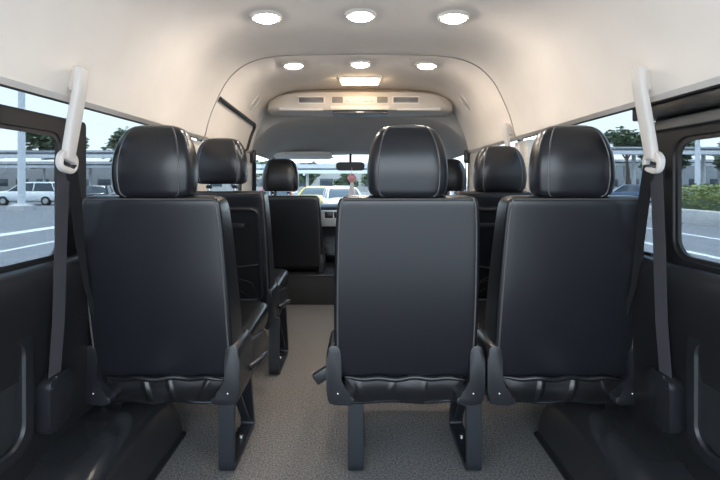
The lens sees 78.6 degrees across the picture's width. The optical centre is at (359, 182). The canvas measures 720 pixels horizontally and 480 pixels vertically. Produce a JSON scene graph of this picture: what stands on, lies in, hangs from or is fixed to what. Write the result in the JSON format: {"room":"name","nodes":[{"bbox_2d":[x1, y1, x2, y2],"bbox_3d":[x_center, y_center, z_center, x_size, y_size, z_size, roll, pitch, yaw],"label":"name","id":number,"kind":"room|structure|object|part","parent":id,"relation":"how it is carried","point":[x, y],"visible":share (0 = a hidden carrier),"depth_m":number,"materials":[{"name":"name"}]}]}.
{"room":"vehicle interior","nodes":[
{"label":"vehicle interior","id":0,"kind":"room"},
{"bbox_2d":[0,254,94,479],"bbox_3d":[-0.898,0.595,2.385,0.123,0.750,4.130,0,0,0],"label":"wall","id":1,"kind":"structure","parent":0,"point":[26,293],"depth_m":1.13,"materials":[{"name":"black plastic"}]},
{"bbox_2d":[0,86,141,272],"bbox_3d":[-0.886,-0.037,1.262,0.016,0.555,1.835,0,0,0],"label":"window","id":2,"kind":"structure","parent":1,"relation":"in","point":[32,128],"depth_m":1.21,"materials":[{"name":"clear glass"}]},
{"bbox_3d":[-0.883,0.021,0.880,0.010,0.429,1.070,0,0,0],"label":"sliding frame","id":3,"kind":"part","parent":2,"relation":"part of","materials":[{"name":"black plastic"}]},
{"bbox_2d":[218,96,255,190],"bbox_3d":[-0.783,-0.108,2.688,0.129,0.678,0.839,0,0,-1],"label":"grab handle","id":4,"kind":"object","parent":1,"relation":"in","point":[223,101],"depth_m":2.80,"materials":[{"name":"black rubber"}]},
{"bbox_2d":[237,152,251,190],"bbox_3d":[-0.863,-0.007,3.250,0.075,0.485,0.340,0,0,0],"label":"trim","id":5,"kind":"structure","parent":1,"relation":"attached to","point":[247,186],"depth_m":3.26,"materials":[{"name":"beige plastic"}]},
{"bbox_2d":[250,150,255,190],"bbox_3d":[-0.812,-0.020,3.342,0.045,0.460,0.084,0,0,0],"label":"belt","id":6,"kind":"object","parent":1,"relation":"attached to","point":[253,155],"visible":0.7,"depth_m":3.32,"materials":[{"name":"black fabric"}]},
{"bbox_2d":[192,139,206,190],"bbox_3d":[-0.868,0.007,2.290,0.065,0.455,0.260,0,0,0],"label":"trim","id":7,"kind":"structure","parent":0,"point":[201,187],"depth_m":2.29,"materials":[{"name":"beige plastic"}]},
{"bbox_2d":[326,255,334,261],"bbox_3d":[0.000,0.610,4.490,1.900,0.740,0.060,0,0,0],"label":"wall","id":8,"kind":"structure","parent":0,"point":[329,258],"depth_m":4.46,"materials":[{"name":"black plastic"}]},
{"bbox_2d":[321,204,337,254],"bbox_3d":[0.000,0.434,4.233,1.680,0.472,0.414,0,0,0],"label":"dashboard","id":9,"kind":"object","parent":8,"relation":"attached to","point":[328,211],"visible":0.18,"depth_m":4.08,"materials":[{"name":"black plastic"}]},
{"bbox_3d":[-0.160,0.325,4.055,0.400,0.150,0.040,0,0,0],"label":"panel","id":10,"kind":"part","parent":9,"relation":"part of","materials":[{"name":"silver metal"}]},
{"bbox_2d":[325,212,332,217],"bbox_3d":[-0.285,0.292,4.032,0.075,0.055,0.012,0,0,0],"label":"air vent","id":11,"kind":"object","parent":9,"relation":"attached to","point":[327,214],"depth_m":4.03,"materials":[{"name":"black plastic"}]},
{"bbox_2d":[0,0,719,159],"bbox_3d":[0.000,-0.472,2.284,1.800,0.505,3.927,0,0,0],"label":"ceiling","id":12,"kind":"structure","parent":0,"point":[150,62],"depth_m":1.69,"materials":[{"name":"fabric"}]},
{"bbox_2d":[34,66,93,433],"bbox_3d":[-0.804,0.182,1.354,0.129,0.988,0.402,0,0,0],"label":"belt","id":13,"kind":"object","parent":12,"relation":"hanging from","point":[54,390],"visible":1,"depth_m":1.19,"materials":[{"name":"grey fabric"}]},
{"bbox_2d":[0,84,197,138],"bbox_3d":[-0.814,-0.222,1.265,0.007,0.006,1.870,0,0,0],"label":"trim","id":14,"kind":"structure","parent":12,"relation":"attached to","point":[1,85],"depth_m":1.19,"materials":[{"name":"grey plastic"}]},
{"bbox_2d":[250,94,261,110],"bbox_3d":[-0.674,-0.536,2.850,0.102,0.134,0.100,0,0,0],"label":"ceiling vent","id":15,"kind":"object","parent":12,"relation":"in","point":[256,100],"visible":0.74,"depth_m":2.85,"materials":[{"name":"grey plastic"}]},
{"bbox_2d":[250,10,281,23],"bbox_3d":[-0.366,-0.644,1.720,0.124,0.025,0.124,0,0,-6],"label":"recessed light","id":16,"kind":"object","parent":12,"relation":"in","point":[260,16],"visible":1,"depth_m":1.69,"materials":[{"name":"grey plastic"}]},
{"bbox_2d":[255,14,277,23],"bbox_3d":[-0.365,-0.640,1.720,0.090,0.016,0.090,-3,0,0],"label":"diffuser","id":17,"kind":"object","parent":16,"relation":"attached to","point":[259,18],"depth_m":1.70,"materials":[{"name":"white plastic"}]},
{"bbox_2d":[282,61,304,68],"bbox_3d":[-0.366,-0.644,2.420,0.124,0.025,0.124,0,0,-6],"label":"recessed light","id":18,"kind":"object","parent":12,"relation":"in","point":[291,64],"visible":1,"depth_m":2.39,"materials":[{"name":"grey plastic"}]},
{"bbox_2d":[285,64,301,68],"bbox_3d":[-0.365,-0.640,2.420,0.090,0.016,0.090,-3,0,0],"label":"diffuser","id":19,"kind":"object","parent":18,"relation":"attached to","point":[289,66],"depth_m":2.40,"materials":[{"name":"white plastic"}]},
{"bbox_2d":[273,152,333,158],"bbox_3d":[-0.535,-0.255,4.080,0.570,0.062,0.161,0,0,0],"label":"sun visor","id":20,"kind":"object","parent":12,"relation":"attached to","point":[282,155],"visible":0.87,"depth_m":4.04,"materials":[{"name":"grey plastic"}]},
{"bbox_2d":[336,154,364,170],"bbox_3d":[-0.090,-0.194,4.113,0.264,0.159,0.099,0,0,0],"label":"mirror","id":21,"kind":"object","parent":12,"relation":"attached to","point":[340,166],"visible":1,"depth_m":4.06,"materials":[{"name":"black plastic"}]},
{"bbox_2d":[337,163,362,169],"bbox_3d":[-0.090,-0.155,4.066,0.244,0.064,0.005,0,0,0],"label":"mirror glass","id":22,"kind":"object","parent":21,"relation":"attached to","point":[340,166],"depth_m":4.06,"materials":[{"name":"black mirror"}]},
{"bbox_2d":[347,174,355,194],"bbox_3d":[-0.075,-0.012,4.050,0.084,0.266,0.050,0,0,0],"label":"hanging ornament","id":23,"kind":"object","parent":21,"relation":"hanging from","point":[351,178],"visible":0.91,"depth_m":4.03,"materials":[{"name":"red"}]},
{"bbox_2d":[268,89,451,116],"bbox_3d":[0.000,-0.578,3.118,1.280,0.172,0.285,0,0,0],"label":"console","id":24,"kind":"object","parent":12,"relation":"attached to","point":[317,102],"visible":0.99,"depth_m":3.00,"materials":[{"name":"beige plastic"}]},
{"bbox_2d":[298,96,324,103],"bbox_3d":[-0.330,-0.562,2.984,0.185,0.052,0.018,0,0,0],"label":"air vent","id":25,"kind":"object","parent":24,"relation":"attached to","point":[301,99],"depth_m":2.98,"materials":[{"name":"black plastic"}]},
{"bbox_3d":[-0.152,-0.564,2.985,0.070,0.040,0.014,0,0,0],"label":"switch panel","id":26,"kind":"part","parent":24,"relation":"part of","materials":[{"name":"grey plastic"}]},
{"bbox_2d":[331,106,388,116],"bbox_3d":[0.000,-0.497,3.062,0.400,0.054,0.165,0,0,0],"label":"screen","id":27,"kind":"object","parent":24,"relation":"on","point":[335,113],"visible":0.91,"depth_m":3.00,"materials":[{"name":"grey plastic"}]},
{"bbox_3d":[0.000,-0.480,3.070,0.375,0.020,0.150,0,0,0],"label":"screen panel","id":28,"kind":"part","parent":27,"relation":"part of","materials":[{"name":"black plastic"}]},
{"bbox_3d":[0.000,-0.562,2.987,0.230,0.048,0.012,0,0,0],"label":"control panel","id":29,"kind":"part","parent":24,"relation":"part of","materials":[{"name":"beige plastic"}]},
{"bbox_3d":[0.152,-0.564,2.985,0.070,0.040,0.014,0,0,0],"label":"switch panel","id":30,"kind":"part","parent":24,"relation":"part of","materials":[{"name":"grey plastic"}]},
{"bbox_2d":[392,96,419,103],"bbox_3d":[0.310,-0.562,2.984,0.185,0.052,0.018,0,0,0],"label":"air vent","id":31,"kind":"object","parent":24,"relation":"attached to","point":[395,99],"depth_m":2.98,"materials":[{"name":"grey plastic"}]},
{"bbox_2d":[338,76,381,84],"bbox_3d":[0.000,-0.644,2.780,0.270,0.032,0.130,0,0,0],"label":"recessed light","id":32,"kind":"object","parent":12,"relation":"in","point":[345,80],"visible":1,"depth_m":2.73,"materials":[{"name":"grey plastic"}]},
{"bbox_2d":[341,79,378,84],"bbox_3d":[0.000,-0.639,2.780,0.235,0.022,0.100,0,0,0],"label":"diffuser","id":33,"kind":"object","parent":32,"relation":"attached to","point":[344,81],"depth_m":2.73,"materials":[{"name":"white plastic"}]},
{"bbox_2d":[200,54,519,139],"bbox_3d":[0.000,-0.440,2.250,1.632,0.443,0.006,0,0,0],"label":"trim","id":34,"kind":"structure","parent":12,"relation":"attached to","point":[306,54],"depth_m":2.25,"materials":[{"name":"beige plastic"}]},
{"bbox_2d":[345,8,375,21],"bbox_3d":[0.002,-0.650,1.720,0.124,0.022,0.124,0,0,0],"label":"recessed light","id":35,"kind":"object","parent":12,"relation":"in","point":[356,14],"visible":1,"depth_m":1.69,"materials":[{"name":"grey plastic"}]},
{"bbox_2d":[349,12,371,21],"bbox_3d":[0.002,-0.647,1.720,0.090,0.016,0.090,0,0,0],"label":"diffuser","id":36,"kind":"object","parent":35,"relation":"attached to","point":[353,16],"depth_m":1.70,"materials":[{"name":"white plastic"}]},
{"bbox_2d":[349,60,371,67],"bbox_3d":[0.002,-0.650,2.420,0.124,0.022,0.124,0,0,0],"label":"recessed light","id":37,"kind":"object","parent":12,"relation":"in","point":[356,63],"visible":1,"depth_m":2.39,"materials":[{"name":"grey plastic"}]},
{"bbox_2d":[352,63,367,67],"bbox_3d":[0.002,-0.647,2.420,0.090,0.016,0.090,0,0,0],"label":"diffuser","id":38,"kind":"object","parent":37,"relation":"attached to","point":[358,65],"depth_m":2.40,"materials":[{"name":"white plastic"}]},
{"bbox_2d":[415,61,437,68],"bbox_3d":[0.366,-0.644,2.420,0.124,0.025,0.124,0,0,13],"label":"recessed light","id":39,"kind":"object","parent":12,"relation":"in","point":[424,64],"visible":1,"depth_m":2.39,"materials":[{"name":"grey plastic"}]},
{"bbox_2d":[418,64,434,68],"bbox_3d":[0.365,-0.640,2.420,0.090,0.016,0.090,3,0,0],"label":"diffuser","id":40,"kind":"object","parent":39,"relation":"attached to","point":[422,66],"depth_m":2.40,"materials":[{"name":"white plastic"}]},
{"bbox_2d":[438,10,469,23],"bbox_3d":[0.366,-0.644,1.720,0.124,0.025,0.124,0,0,13],"label":"recessed light","id":41,"kind":"object","parent":12,"relation":"in","point":[450,16],"visible":1,"depth_m":1.69,"materials":[{"name":"grey plastic"}]},
{"bbox_2d":[442,14,464,23],"bbox_3d":[0.365,-0.640,1.720,0.090,0.016,0.090,3,0,0],"label":"diffuser","id":42,"kind":"object","parent":41,"relation":"attached to","point":[446,18],"depth_m":1.70,"materials":[{"name":"white plastic"}]},
{"bbox_2d":[458,94,469,110],"bbox_3d":[0.674,-0.536,2.850,0.102,0.134,0.100,0,0,0],"label":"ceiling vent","id":43,"kind":"object","parent":12,"relation":"in","point":[463,100],"visible":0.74,"depth_m":2.85,"materials":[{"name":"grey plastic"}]},
{"bbox_2d":[522,84,719,138],"bbox_3d":[0.814,-0.222,1.265,0.007,0.006,1.870,0,0,0],"label":"trim","id":44,"kind":"structure","parent":12,"relation":"attached to","point":[717,85],"depth_m":1.20,"materials":[{"name":"plastic"}]},
{"bbox_2d":[627,66,685,433],"bbox_3d":[0.804,0.182,1.354,0.129,0.988,0.402,0,0,0],"label":"belt","id":45,"kind":"object","parent":12,"relation":"hanging from","point":[665,390],"visible":0.98,"depth_m":1.19,"materials":[{"name":"grey fabric"}]},
{"bbox_2d":[156,305,563,479],"bbox_3d":[0.000,1.000,2.400,1.900,0.060,4.200,0,0,0],"label":"floor","id":46,"kind":"structure","parent":0,"point":[297,434],"depth_m":1.68,"materials":[{"name":"carpet"}]},
{"bbox_2d":[25,402,185,479],"bbox_3d":[-0.777,0.848,1.365,0.216,0.244,0.670,0,0,0],"label":"wheel arch cover","id":47,"kind":"object","parent":46,"relation":"on","point":[126,440],"visible":0.78,"depth_m":1.32,"materials":[{"name":"black plastic"}]},
{"bbox_2d":[82,125,268,470],"bbox_3d":[-0.611,0.395,1.644,0.536,1.146,0.712,0,0,0],"label":"passenger seat","id":48,"kind":"object","parent":46,"relation":"on","point":[169,323],"visible":0.97,"depth_m":1.36,"materials":[{"name":"black leather"}]},
{"bbox_3d":[-0.630,0.337,1.428,0.450,0.597,0.231,0,0,0],"label":"backrest","id":49,"kind":"part","parent":48,"relation":"part of","materials":[{"name":"black leather"}]},
{"bbox_3d":[-0.445,0.823,1.608,0.052,0.290,0.294,0,0,0],"label":"leg","id":50,"kind":"part","parent":48,"relation":"part of","materials":[{"name":"black paint"}]},
{"bbox_2d":[240,300,268,336],"bbox_3d":[-0.630,0.592,1.748,0.448,0.139,0.505,0,0,0],"label":"cushion","id":51,"kind":"object","parent":48,"relation":"on","point":[254,314],"depth_m":1.81,"materials":[{"name":"black leather"}]},
{"bbox_3d":[-0.360,0.635,1.595,0.037,0.033,0.162,0,0,12],"label":"recliner lever","id":52,"kind":"part","parent":48,"relation":"part of","materials":[{"name":"black plastic"}]},
{"bbox_2d":[194,138,290,373],"bbox_3d":[-0.610,0.377,2.383,0.469,1.182,0.724,0,0,0],"label":"passenger seat","id":53,"kind":"object","parent":46,"relation":"on","point":[219,160],"visible":0.69,"depth_m":2.08,"materials":[{"name":"black leather"}]},
{"bbox_3d":[-0.632,0.337,2.173,0.391,0.597,0.231,0,0,0],"label":"backrest","id":54,"kind":"part","parent":53,"relation":"part of","materials":[{"name":"black leather"}]},
{"bbox_3d":[-0.632,0.197,2.035,0.200,0.024,0.026,0,12,0],"label":"grab handle","id":55,"kind":"part","parent":53,"relation":"part of","materials":[{"name":"black plastic"}]},
{"bbox_3d":[-0.632,0.342,2.099,0.300,0.440,0.018,0,12,0],"label":"shell panel","id":56,"kind":"part","parent":53,"relation":"part of","materials":[{"name":"black plastic"}]},
{"bbox_3d":[-0.432,0.823,2.353,0.052,0.290,0.294,0,0,0],"label":"leg","id":57,"kind":"part","parent":53,"relation":"part of","materials":[{"name":"black paint"}]},
{"bbox_2d":[274,268,288,289],"bbox_3d":[-0.632,0.592,2.493,0.389,0.139,0.505,0,0,0],"label":"cushion","id":58,"kind":"object","parent":53,"relation":"on","point":[281,275],"depth_m":2.55,"materials":[{"name":"black leather"}]},
{"bbox_3d":[-0.392,0.635,2.340,0.037,0.033,0.162,0,0,12],"label":"recliner lever","id":59,"kind":"part","parent":53,"relation":"part of","materials":[{"name":"black plastic"}]},
{"bbox_2d":[286,262,334,304],"bbox_3d":[0.000,0.840,3.775,1.660,0.260,0.570,0,0,0],"label":"engine cover","id":60,"kind":"object","parent":46,"relation":"on","point":[305,287],"visible":0.04,"depth_m":3.50,"materials":[{"name":"black plastic"}]},
{"bbox_2d":[262,159,325,273],"bbox_3d":[-0.575,0.268,3.704,0.574,0.923,0.551,0,0,0],"label":"passenger seat","id":61,"kind":"object","parent":60,"relation":"on","point":[296,220],"visible":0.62,"depth_m":3.48,"materials":[{"name":"black leather"}]},
{"bbox_3d":[-0.575,0.397,3.567,0.538,0.597,0.210,0,0,0],"label":"backrest","id":62,"kind":"part","parent":61,"relation":"part of","materials":[{"name":"black leather"}]},
{"bbox_2d":[446,159,466,191],"bbox_3d":[0.600,0.268,3.704,0.524,0.923,0.551,0,0,0],"label":"seat","id":63,"kind":"object","parent":60,"relation":"on","point":[456,169],"visible":0.18,"depth_m":3.44,"materials":[{"name":"black leather"}]},
{"bbox_2d":[312,125,484,470],"bbox_3d":[0.127,0.395,1.644,0.558,1.146,0.712,0,0,0],"label":"passenger seat","id":64,"kind":"object","parent":46,"relation":"on","point":[406,268],"visible":1,"depth_m":1.36,"materials":[{"name":"black leather"}]},
{"bbox_3d":[-0.014,0.823,1.608,0.052,0.290,0.294,0,0,0],"label":"leg","id":65,"kind":"part","parent":64,"relation":"part of","materials":[{"name":"black paint"}]},
{"bbox_3d":[0.144,0.337,1.428,0.454,0.597,0.231,0,0,0],"label":"backrest","id":66,"kind":"part","parent":64,"relation":"part of","materials":[{"name":"black leather"}]},
{"bbox_3d":[0.380,0.823,1.608,0.052,0.290,0.294,0,0,0],"label":"leg","id":67,"kind":"part","parent":64,"relation":"part of","materials":[{"name":"black paint"}]},
{"bbox_2d":[453,146,532,299],"bbox_3d":[0.630,0.395,2.383,0.428,1.146,0.724,0,0,0],"label":"passenger seat","id":68,"kind":"object","parent":46,"relation":"on","point":[499,172],"visible":0.41,"depth_m":2.05,"materials":[{"name":"black leather"}]},
{"bbox_3d":[0.632,0.197,2.035,0.200,0.024,0.026,0,12,0],"label":"grab handle","id":69,"kind":"part","parent":68,"relation":"part of","materials":[{"name":"black plastic"}]},
{"bbox_3d":[0.632,0.342,2.099,0.300,0.440,0.018,0,12,0],"label":"shell panel","id":70,"kind":"part","parent":68,"relation":"part of","materials":[{"name":"black plastic"}]},
{"bbox_3d":[0.632,0.337,2.173,0.391,0.597,0.231,0,0,0],"label":"backrest","id":71,"kind":"part","parent":68,"relation":"part of","materials":[{"name":"black leather"}]},
{"bbox_2d":[534,402,694,479],"bbox_3d":[0.777,0.848,1.365,0.216,0.244,0.670,0,0,0],"label":"wheel arch cover","id":72,"kind":"object","parent":46,"relation":"on","point":[583,441],"visible":0.77,"depth_m":1.33,"materials":[{"name":"black plastic"}]},
{"bbox_2d":[477,125,644,405],"bbox_3d":[0.650,0.278,1.644,0.495,0.911,0.712,0,0,0],"label":"passenger seat","id":73,"kind":"object","parent":72,"relation":"on","point":[554,326],"visible":0.92,"depth_m":1.35,"materials":[{"name":"black leather"}]},
{"bbox_2d":[477,300,486,329],"bbox_3d":[0.650,0.592,1.748,0.444,0.139,0.505,0,0,0],"label":"cushion","id":74,"kind":"object","parent":73,"relation":"on","point":[481,303],"depth_m":1.79,"materials":[{"name":"black leather"}]},
{"bbox_3d":[0.650,0.337,1.428,0.446,0.597,0.231,0,0,0],"label":"backrest","id":75,"kind":"part","parent":73,"relation":"part of","materials":[{"name":"black leather"}]},
{"bbox_2d":[292,186,466,194],"bbox_3d":[0.000,1.620,60.000,320.000,0.001,320.000,0,0,0],"label":"ground","id":76,"kind":"structure","parent":0,"point":[451,192],"depth_m":67.90,"materials":[{"name":"grey asphalt"}]},
{"bbox_2d":[256,159,268,178],"bbox_3d":[-12.696,-0.771,57.891,5.178,5.013,4.164,0,0,0],"label":"tree","id":77,"kind":"object","parent":76,"relation":"on","point":[257,161],"visible":0.05,"depth_m":57.18,"materials":[{"name":"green plant"}]},
{"bbox_2d":[261,188,291,194],"bbox_3d":[-4.600,0.905,24.000,1.840,1.430,4.400,0,0,-11],"label":"parked car","id":78,"kind":"object","parent":76,"relation":"on","point":[267,192],"visible":0.02,"depth_m":22.25,"materials":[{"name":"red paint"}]},
{"bbox_2d":[207,163,367,191],"bbox_3d":[-6.000,-1.005,84.000,44.600,5.250,10.600,0,0,0],"label":"building","id":79,"kind":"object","parent":76,"relation":"on","point":[323,179],"visible":0.06,"depth_m":78.99,"materials":[{"name":"white paint"}]},
{"bbox_2d":[297,161,320,187],"bbox_3d":[-7.985,-0.757,64.240,4.444,4.987,4.215,0,0,-15],"label":"tree","id":80,"kind":"object","parent":76,"relation":"on","point":[312,177],"visible":0.27,"depth_m":63.29,"materials":[{"name":"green plant"}]},
{"bbox_2d":[256,164,370,194],"bbox_3d":[-3.000,-0.228,46.000,22.000,3.695,6.000,0,0,0],"label":"canopy","id":81,"kind":"object","parent":76,"relation":"on","point":[305,169],"visible":0.13,"depth_m":43.05,"materials":[{"name":"white paint"}]},
{"bbox_3d":[-5.500,0.120,46.000,0.340,3.000,0.340,0,0,0],"label":"post","id":82,"kind":"part","parent":81,"relation":"part of","materials":[{"name":"white metal"}]},
{"bbox_2d":[299,186,334,202],"bbox_3d":[-2.600,0.905,27.000,1.840,1.430,4.400,0,0,14],"label":"parked car","id":83,"kind":"object","parent":76,"relation":"on","point":[309,190],"visible":0.16,"depth_m":26.28,"materials":[{"name":"yellow paint"}]},
{"bbox_2d":[321,187,360,203],"bbox_3d":[-0.900,0.905,22.000,1.840,1.430,4.400,0,0,-9],"label":"parked car","id":84,"kind":"object","parent":76,"relation":"on","point":[331,195],"visible":0.3,"depth_m":21.27,"materials":[{"name":"white paint"}]},
{"bbox_2d":[332,174,358,188],"bbox_3d":[-1.796,-0.148,60.154,3.426,3.778,4.027,0,0,25],"label":"tree","id":85,"kind":"object","parent":76,"relation":"on","point":[342,180],"visible":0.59,"depth_m":59.18,"materials":[{"name":"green plant"}]},
{"bbox_2d":[360,174,367,185],"bbox_3d":[2.484,-0.824,65.819,4.962,5.119,4.501,0,0,0],"label":"tree","id":86,"kind":"object","parent":76,"relation":"on","point":[363,176],"visible":0.07,"depth_m":64.88,"materials":[{"name":"plant"}]},
{"bbox_2d":[626,254,719,479],"bbox_3d":[0.898,0.595,2.385,0.123,0.750,4.130,0,0,0],"label":"wall","id":87,"kind":"structure","parent":0,"point":[693,294],"depth_m":1.13,"materials":[{"name":"black plastic"}]},
{"bbox_2d":[464,150,469,190],"bbox_3d":[0.812,-0.020,3.342,0.045,0.460,0.084,0,0,0],"label":"belt","id":88,"kind":"object","parent":87,"relation":"attached to","point":[466,155],"visible":0.7,"depth_m":3.30,"materials":[{"name":"black fabric"}]},
{"bbox_2d":[467,151,478,190],"bbox_3d":[0.863,-0.007,3.250,0.075,0.485,0.340,0,0,0],"label":"trim","id":89,"kind":"structure","parent":87,"relation":"attached to","point":[470,187],"depth_m":3.26,"materials":[{"name":"beige plastic"}]},
{"bbox_2d":[502,122,511,145],"bbox_3d":[0.790,-0.041,2.284,0.102,0.542,0.073,0,0,0],"label":"belt","id":90,"kind":"object","parent":87,"relation":"attached to","point":[506,128],"visible":0.34,"depth_m":2.26,"materials":[{"name":"grey plastic"}]},
{"bbox_2d":[515,139,534,191],"bbox_3d":[0.868,0.007,2.290,0.065,0.455,0.260,0,0,0],"label":"trim","id":91,"kind":"structure","parent":87,"relation":"attached to","point":[525,146],"depth_m":2.21,"materials":[{"name":"beige plastic"}]},
{"bbox_2d":[578,110,655,255],"bbox_3d":[0.887,-0.037,1.740,0.016,0.555,0.880,0,0,0],"label":"window","id":92,"kind":"structure","parent":87,"relation":"in","point":[622,133],"depth_m":1.47,"materials":[{"name":"clear glass"}]},
{"bbox_2d":[632,87,719,273],"bbox_3d":[0.858,-0.037,0.840,0.074,0.555,0.980,0,0,0],"label":"window","id":93,"kind":"structure","parent":87,"relation":"in","point":[687,128],"depth_m":1.16,"materials":[{"name":"clear glass"}]},
{"bbox_3d":[0.868,-0.165,0.830,0.020,0.026,0.950,0,0,0],"label":"rail","id":94,"kind":"part","parent":93,"relation":"part of","materials":[{"name":"grey"}]},
{"bbox_3d":[0.881,0.020,0.832,0.014,0.439,0.950,0,0,0],"label":"sliding frame","id":95,"kind":"part","parent":93,"relation":"part of","materials":[{"name":"black plastic"}]},
{"bbox_3d":[0.892,-0.037,0.830,0.005,0.555,0.940,0,0,0],"label":"glass","id":96,"kind":"part","parent":93,"relation":"part of","materials":[{"name":"clear glass"}]}
]}

